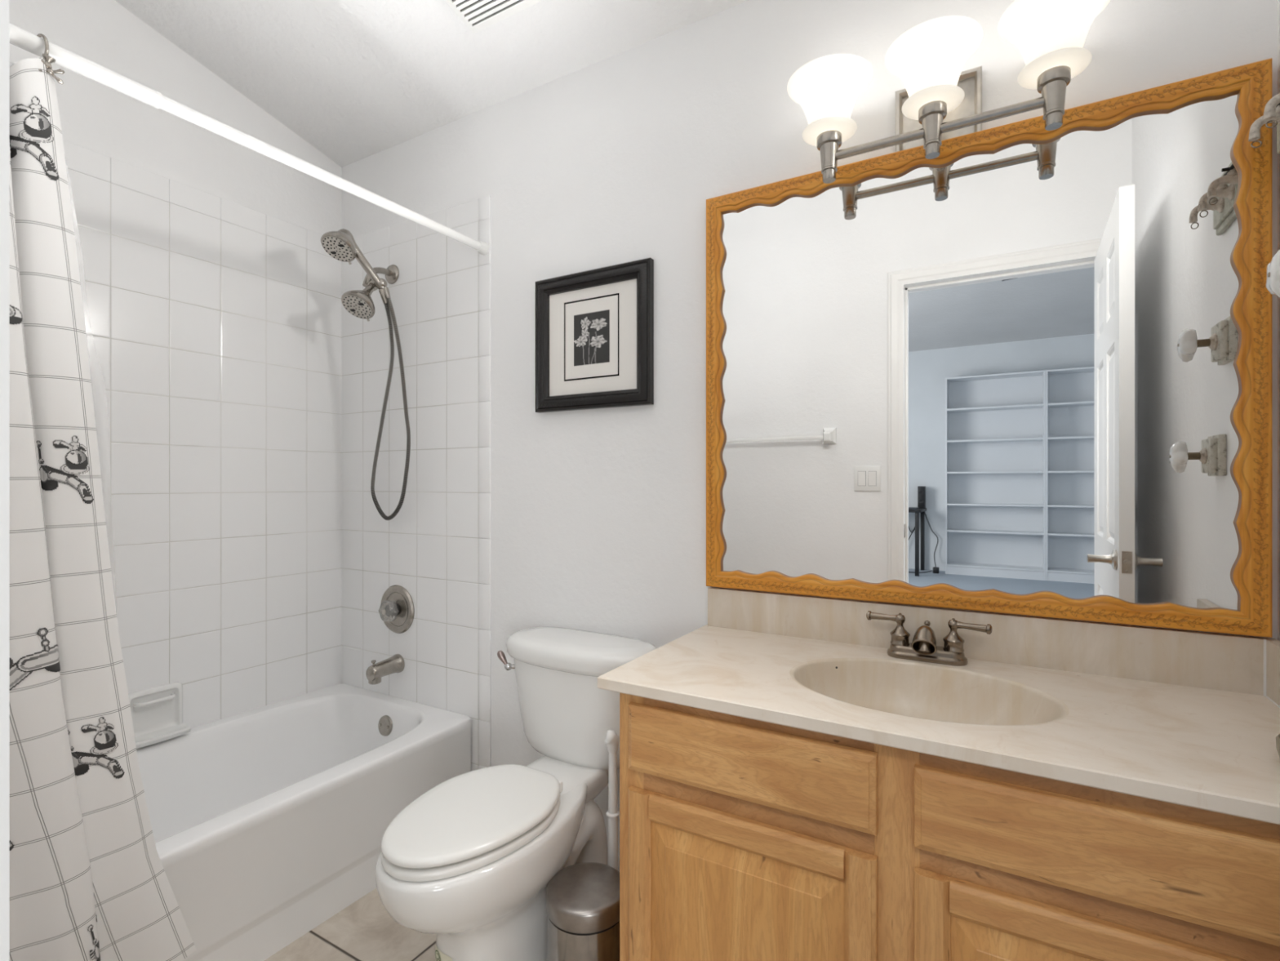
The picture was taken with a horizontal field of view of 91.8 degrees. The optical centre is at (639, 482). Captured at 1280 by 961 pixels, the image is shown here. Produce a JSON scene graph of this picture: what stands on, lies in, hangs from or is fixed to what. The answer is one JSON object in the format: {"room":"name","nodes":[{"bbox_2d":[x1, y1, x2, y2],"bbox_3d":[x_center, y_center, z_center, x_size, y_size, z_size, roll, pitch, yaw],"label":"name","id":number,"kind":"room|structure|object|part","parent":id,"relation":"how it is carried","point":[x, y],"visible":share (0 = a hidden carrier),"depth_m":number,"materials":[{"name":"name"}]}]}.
{"room":"bathroom","nodes":[
{"label":"bathroom","id":0,"kind":"room"},
{"bbox_2d":[8,0,342,728],"bbox_3d":[-1.634,-0.330,1.826,0.107,3.000,1.585,0,0,30],"label":"wall","id":1,"kind":"structure","parent":0,"point":[211,291],"depth_m":2.05,"materials":[{"name":"white painted drywall"},{"name":"glossy white tile"}]},
{"bbox_2d":[128,681,191,748],"bbox_3d":[-1.480,0.714,1.907,0.078,0.157,0.156,0,0,30],"label":"soap dish","id":2,"kind":"object","parent":1,"relation":"attached to","point":[157,712],"visible":0.77,"depth_m":1.92,"materials":[{"name":"white ceramic"}]},
{"bbox_2d":[263,888,436,960],"bbox_3d":[-0.394,1.210,1.163,2.917,0.080,1.685,0,0,30],"label":"floor","id":3,"kind":"structure","parent":0,"point":[364,930],"depth_m":1.58,"materials":[{"name":"tile"}]},
{"bbox_2d":[136,683,471,960],"bbox_3d":[-1.246,0.984,1.663,0.726,0.372,1.460,0,0,30],"label":"bathtub","id":4,"kind":"object","parent":3,"relation":"on","point":[269,821],"visible":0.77,"depth_m":1.78,"materials":[{"name":"white ceramic"}]},
{"bbox_3d":[-0.917,0.874,2.233,0.072,0.071,0.023,0,0,30],"label":"overflow plate","id":5,"kind":"part","parent":4,"relation":"part of","materials":[{"name":"silver metal"}]},
{"bbox_2d":[375,626,656,960],"bbox_3d":[-0.316,0.811,1.533,0.488,0.738,0.751,0,0,30],"label":"toilet","id":6,"kind":"object","parent":3,"relation":"on","point":[471,861],"visible":0.91,"depth_m":1.41,"materials":[{"name":"white ceramic"}]},
{"bbox_3d":[-0.372,0.759,1.393,0.309,0.020,0.434,0,0,30],"label":"seat","id":7,"kind":"part","parent":6,"relation":"part of","materials":[{"name":"white plastic"}]},
{"bbox_3d":[-0.372,0.734,1.393,0.309,0.021,0.434,0,0,30],"label":"seat lid","id":8,"kind":"part","parent":6,"relation":"part of","materials":[{"name":"white plastic"}]},
{"bbox_3d":[-0.375,0.540,1.825,0.048,0.036,0.036,0,0,0],"label":"flush lever","id":9,"kind":"part","parent":6,"relation":"part of","materials":[{"name":"silver metal"}]},
{"bbox_3d":[-0.173,0.640,1.766,0.440,0.276,0.196,0,0,30],"label":"tank","id":10,"kind":"part","parent":6,"relation":"part of","materials":[{"name":"white ceramic"}]},
{"bbox_3d":[-0.176,0.475,1.760,0.474,0.066,0.218,0,0,30],"label":"tank lid","id":11,"kind":"part","parent":6,"relation":"part of","materials":[{"name":"white ceramic"}]},
{"bbox_2d":[546,862,619,960],"bbox_3d":[-0.127,1.034,1.373,0.182,0.273,0.216,0,0,30],"label":"trash can","id":12,"kind":"object","parent":3,"relation":"on","point":[583,899],"visible":0.83,"depth_m":1.33,"materials":[{"name":"metal"}]},
{"bbox_2d":[604,729,619,870],"bbox_3d":[-0.067,0.891,1.538,0.100,0.558,0.100,0,0,30],"label":"toilet brush","id":13,"kind":"object","parent":3,"relation":"on","point":[611,740],"visible":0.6,"depth_m":1.53,"materials":[{"name":"white plastic"}]},
{"bbox_2d":[619,692,1279,960],"bbox_3d":[0.551,0.788,1.169,1.087,0.763,0.521,0,0,30],"label":"vanity cabinet","id":14,"kind":"object","parent":3,"relation":"on","point":[741,838],"visible":0.8,"depth_m":0.98,"materials":[{"name":"brown wood"}]},
{"bbox_3d":[0.176,0.620,1.096,0.360,0.052,0.018,0,0,30],"label":"rail","id":15,"kind":"part","parent":14,"relation":"part of","materials":[{"name":"brown wood"}]},
{"bbox_3d":[0.177,0.825,1.097,0.363,0.361,0.017,0,0,30],"label":"raised panel","id":16,"kind":"part","parent":14,"relation":"part of","materials":[{"name":"brown wood"}]},
{"bbox_3d":[0.176,0.493,1.096,0.459,0.127,0.018,0,0,30],"label":"drawer","id":17,"kind":"part","parent":14,"relation":"part of","materials":[{"name":"brown wood"}]},
{"bbox_3d":[0.196,0.424,1.107,0.425,0.035,0.019,0,0,30],"label":"frame rail","id":18,"kind":"part","parent":14,"relation":"part of","materials":[{"name":"brown wood"}]},
{"bbox_3d":[0.196,0.575,1.107,0.425,0.060,0.019,0,0,30],"label":"frame rail","id":19,"kind":"part","parent":14,"relation":"part of","materials":[{"name":"brown wood"}]},
{"bbox_2d":[597,586,1279,824],"bbox_3d":[0.534,0.407,1.175,1.122,0.252,0.530,0,0,30],"label":"countertop","id":20,"kind":"structure","parent":14,"relation":"on","point":[1185,717],"depth_m":1.17,"materials":[{"name":"stone"}]},
{"bbox_2d":[866,610,992,666],"bbox_3d":[0.615,0.336,1.336,0.250,0.094,0.096,0,0,30],"label":"sink faucet","id":21,"kind":"object","parent":20,"relation":"on","point":[923,647],"visible":1,"depth_m":1.32,"materials":[{"name":"grey metal"}]},
{"bbox_3d":[0.549,0.303,1.399,0.072,0.021,0.021,0,0,36],"label":"lever","id":22,"kind":"part","parent":21,"relation":"part of","materials":[{"name":"grey metal"}]},
{"bbox_3d":[0.613,0.336,1.333,0.050,0.060,0.088,0,0,30],"label":"spout","id":23,"kind":"part","parent":21,"relation":"part of","materials":[{"name":"grey metal"}]},
{"bbox_3d":[0.634,0.317,1.369,0.013,0.028,0.013,0,0,30],"label":"lift rod","id":24,"kind":"part","parent":21,"relation":"part of","materials":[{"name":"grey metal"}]},
{"bbox_3d":[0.624,0.369,1.352,0.160,0.027,0.060,0,0,30],"label":"plate","id":25,"kind":"part","parent":21,"relation":"part of","materials":[{"name":"grey metal"}]},
{"bbox_3d":[0.698,0.303,1.303,0.072,0.021,0.021,0,0,37],"label":"lever","id":26,"kind":"part","parent":21,"relation":"part of","materials":[{"name":"grey metal"}]},
{"bbox_2d":[789,657,1069,725],"bbox_3d":[0.521,0.458,1.169,0.483,0.150,0.352,0,0,30],"label":"basin","id":27,"kind":"object","parent":20,"relation":"in","point":[920,691],"depth_m":1.27,"materials":[{"name":"stone"}]},
{"bbox_2d":[1275,733,1279,757],"bbox_3d":[0.899,0.364,0.819,0.084,0.037,0.084,0,0,30],"label":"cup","id":28,"kind":"object","parent":20,"relation":"on","point":[1277,737],"visible":1,"depth_m":0.84,"materials":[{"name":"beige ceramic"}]},
{"bbox_3d":[0.648,0.825,0.823,0.427,0.361,0.017,0,0,30],"label":"raised panel","id":29,"kind":"part","parent":14,"relation":"part of","materials":[{"name":"brown wood"}]},
{"bbox_3d":[0.647,0.497,0.822,0.523,0.124,0.018,0,0,30],"label":"drawer","id":30,"kind":"part","parent":14,"relation":"part of","materials":[{"name":"brown wood"}]},
{"bbox_3d":[0.647,0.620,0.822,0.424,0.052,0.018,0,0,30],"label":"rail","id":31,"kind":"part","parent":14,"relation":"part of","materials":[{"name":"brown wood"}]},
{"bbox_3d":[0.650,0.424,0.843,0.493,0.035,0.019,0,0,30],"label":"frame rail","id":32,"kind":"part","parent":14,"relation":"part of","materials":[{"name":"brown wood"}]},
{"bbox_3d":[0.650,0.575,0.843,0.493,0.060,0.019,0,0,30],"label":"frame rail","id":33,"kind":"part","parent":14,"relation":"part of","materials":[{"name":"brown wood"}]},
{"bbox_2d":[114,0,748,167],"bbox_3d":[-0.368,-1.477,1.209,2.917,0.471,1.580,0,0,30],"label":"ceiling","id":34,"kind":"structure","parent":0,"point":[356,80],"depth_m":1.91,"materials":[{"name":"white paint"}]},
{"bbox_2d":[444,0,542,34],"bbox_3d":[-0.433,-1.339,1.633,0.264,0.078,0.259,0,0,30],"label":"ceiling vent","id":35,"kind":"object","parent":34,"relation":"in","point":[477,15],"visible":1,"depth_m":1.72,"materials":[{"name":"white plastic"}]},
{"bbox_2d":[341,0,1277,850],"bbox_3d":[0.002,-0.230,1.845,2.917,2.800,0.107,0,0,30],"label":"wall","id":36,"kind":"structure","parent":0,"point":[512,517],"depth_m":1.92,"materials":[{"name":"paint"}]},
{"bbox_2d":[8,22,489,255],"bbox_3d":[-0.889,-0.787,1.455,0.042,0.042,1.460,0,0,30],"label":"shower rod","id":37,"kind":"object","parent":36,"relation":"attached to","point":[20,37],"visible":1,"depth_m":1.34,"materials":[{"name":"white metal"}]},
{"bbox_2d":[36,33,64,84],"bbox_3d":[-1.075,-0.765,1.111,0.063,0.090,0.037,0,0,8],"label":"curtain hook","id":38,"kind":"object","parent":37,"relation":"hanging from","point":[49,60],"visible":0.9,"depth_m":1.11,"materials":[{"name":"silver metal"}]},
{"bbox_2d":[8,57,196,960],"bbox_3d":[-1.079,0.132,1.108,0.081,1.769,0.505,0,0,30],"label":"shower curtain","id":39,"kind":"object","parent":38,"relation":"hanging from","point":[88,880],"visible":0.89,"depth_m":1.12,"materials":[{"name":"white fabric"}]},
{"bbox_2d":[320,228,410,519],"bbox_3d":[-0.958,-0.364,2.168,0.232,1.003,0.300,0,0,30],"label":"shower head","id":40,"kind":"object","parent":36,"relation":"attached to","point":[340,245],"visible":1,"depth_m":2.19},
{"bbox_3d":[-0.975,-0.775,2.154,0.062,0.182,0.173,0,0,36],"label":"handset handle","id":41,"kind":"part","parent":40,"relation":"part of","materials":[{"name":"silver metal"}]},
{"bbox_3d":[-0.957,-0.747,2.265,0.027,0.092,0.126,0,0,30],"label":"shower arm","id":42,"kind":"part","parent":40,"relation":"part of","materials":[{"name":"silver metal"}]},
{"bbox_2d":[365,653,404,684],"bbox_3d":[-0.928,0.673,2.253,0.068,0.083,0.123,0,0,30],"label":"tub spout","id":43,"kind":"object","parent":36,"relation":"attached to","point":[394,664],"visible":1,"depth_m":2.23,"materials":[{"name":"silver metal"}]},
{"bbox_2d":[378,584,414,633],"bbox_3d":[-0.916,0.469,2.280,0.180,0.180,0.064,0,0,30],"label":"shower valve","id":44,"kind":"object","parent":36,"relation":"attached to","point":[397,611],"visible":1,"depth_m":2.28,"materials":[{"name":"silver metal"}]},
{"bbox_3d":[-0.920,0.469,2.273,0.086,0.077,0.040,0,0,30],"label":"knob","id":45,"kind":"part","parent":44,"relation":"part of","materials":[{"name":"white plastic"}]},
{"bbox_2d":[535,257,653,413],"bbox_3d":[-0.148,-0.429,1.862,0.417,0.413,0.028,0,0,30],"label":"framed picture","id":46,"kind":"object","parent":36,"relation":"attached to","point":[594,328],"visible":1,"depth_m":1.85,"materials":[{"name":"black wood"}]},
{"bbox_3d":[-0.149,-0.429,1.860,0.349,0.345,0.016,0,0,30],"label":"moulding","id":47,"kind":"part","parent":46,"relation":"part of","materials":[{"name":"black"}]},
{"bbox_2d":[573,309,609,365],"bbox_3d":[-0.146,-0.434,1.866,0.130,0.155,0.001,0,0,30],"label":"print","id":48,"kind":"object","parent":46,"relation":"attached to","point":[591,330],"depth_m":1.86},
{"bbox_2d":[607,850,619,871],"bbox_3d":[-0.149,1.127,1.871,0.818,0.086,0.014,0,0,30],"label":"baseboard","id":49,"kind":"structure","parent":36,"relation":"attached to","point":[618,851],"depth_m":1.81,"materials":[{"name":"white"}]},
{"bbox_2d":[786,0,1110,183],"bbox_3d":[0.617,-0.791,1.306,0.606,0.222,0.221,0,0,30],"label":"vanity light","id":50,"kind":"object","parent":36,"relation":"attached to","point":[939,101],"visible":1,"depth_m":1.25,"materials":[{"name":"white glass"}]},
{"bbox_3d":[0.426,-0.841,1.396,0.185,0.122,0.185,0,0,30],"label":"lamp shade","id":51,"kind":"part","parent":50,"relation":"part of","materials":[{"name":"white glass"}]},
{"bbox_3d":[0.608,-0.841,1.290,0.185,0.122,0.185,0,0,30],"label":"lamp shade","id":52,"kind":"part","parent":50,"relation":"part of","materials":[{"name":"white glass"}]},
{"bbox_3d":[0.670,-0.816,1.397,0.151,0.148,0.010,0,0,30],"label":"plate","id":53,"kind":"part","parent":50,"relation":"part of","materials":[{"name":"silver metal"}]},
{"bbox_3d":[0.790,-0.841,1.184,0.185,0.122,0.185,0,0,30],"label":"lamp shade","id":54,"kind":"part","parent":50,"relation":"part of","materials":[{"name":"white glass"}]},
{"bbox_2d":[706,57,1272,637],"bbox_3d":[0.658,-0.241,1.392,1.102,1.034,0.030,0,0,30],"label":"wall mirror","id":55,"kind":"object","parent":36,"relation":"attached to","point":[1022,367],"visible":0.97,"depth_m":1.31,"materials":[{"name":"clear mirror"}]},
{"bbox_3d":[0.658,-0.732,1.392,1.102,0.052,0.030,0,0,30],"label":"frame rail","id":56,"kind":"part","parent":55,"relation":"part of","materials":[{"name":"brown wood"}]},
{"bbox_3d":[0.658,0.250,1.392,1.102,0.052,0.030,0,0,30],"label":"frame rail","id":57,"kind":"part","parent":55,"relation":"part of","materials":[{"name":"brown wood"}]},
{"bbox_2d":[707,586,1279,695],"bbox_3d":[0.666,0.333,1.393,1.111,0.103,0.020,0,0,30],"label":"backsplash","id":58,"kind":"structure","parent":36,"relation":"attached to","point":[1234,663],"depth_m":1.29,"materials":[{"name":"stone"}]},
{"bbox_2d":[1277,0,1279,640],"bbox_3d":[0.798,-0.330,0.412,0.100,3.000,1.585,0,0,30],"label":"wall","id":59,"kind":"structure","parent":0,"point":[1278,1],"depth_m":1.12,"materials":[{"name":"white paint"}]},
{"bbox_2d":[1248,93,1279,153],"bbox_3d":[1.020,-0.619,0.966,0.073,0.122,0.305,0,0,30],"label":"hook","id":60,"kind":"object","parent":59,"relation":"attached to","point":[1272,109],"visible":1,"depth_m":1.02,"materials":[{"name":"grey metal"}]},
{"bbox_3d":[1.044,-0.600,1.026,0.055,0.053,0.034,0,0,30],"label":"spout","id":61,"kind":"part","parent":60,"relation":"part of","materials":[{"name":"paint"}]},
{"bbox_3d":[1.010,-0.600,0.969,0.055,0.053,0.034,0,0,30],"label":"spout","id":62,"kind":"part","parent":60,"relation":"part of","materials":[{"name":"paint"}]},
{"bbox_2d":[1266,248,1279,297],"bbox_3d":[0.969,-0.308,0.896,0.091,0.092,0.086,0,0,30],"label":"handle","id":63,"kind":"object","parent":59,"relation":"attached to","point":[1273,270],"visible":1,"depth_m":0.91,"materials":[{"name":"white ceramic"}]},
{"bbox_3d":[-0.789,-0.480,0.485,2.917,3.300,0.115,0,0,30],"label":"wall","id":64,"kind":"structure","parent":0,"visible":0},
{"bbox_2d":[0,0,8,960],"bbox_3d":[0.038,0.111,0.081,0.866,2.118,0.019,0,0,30],"label":"door frame","id":65,"kind":"structure","parent":64,"relation":"attached to","point":[4,4],"depth_m":0.27,"materials":[{"name":"white"}]}
]}

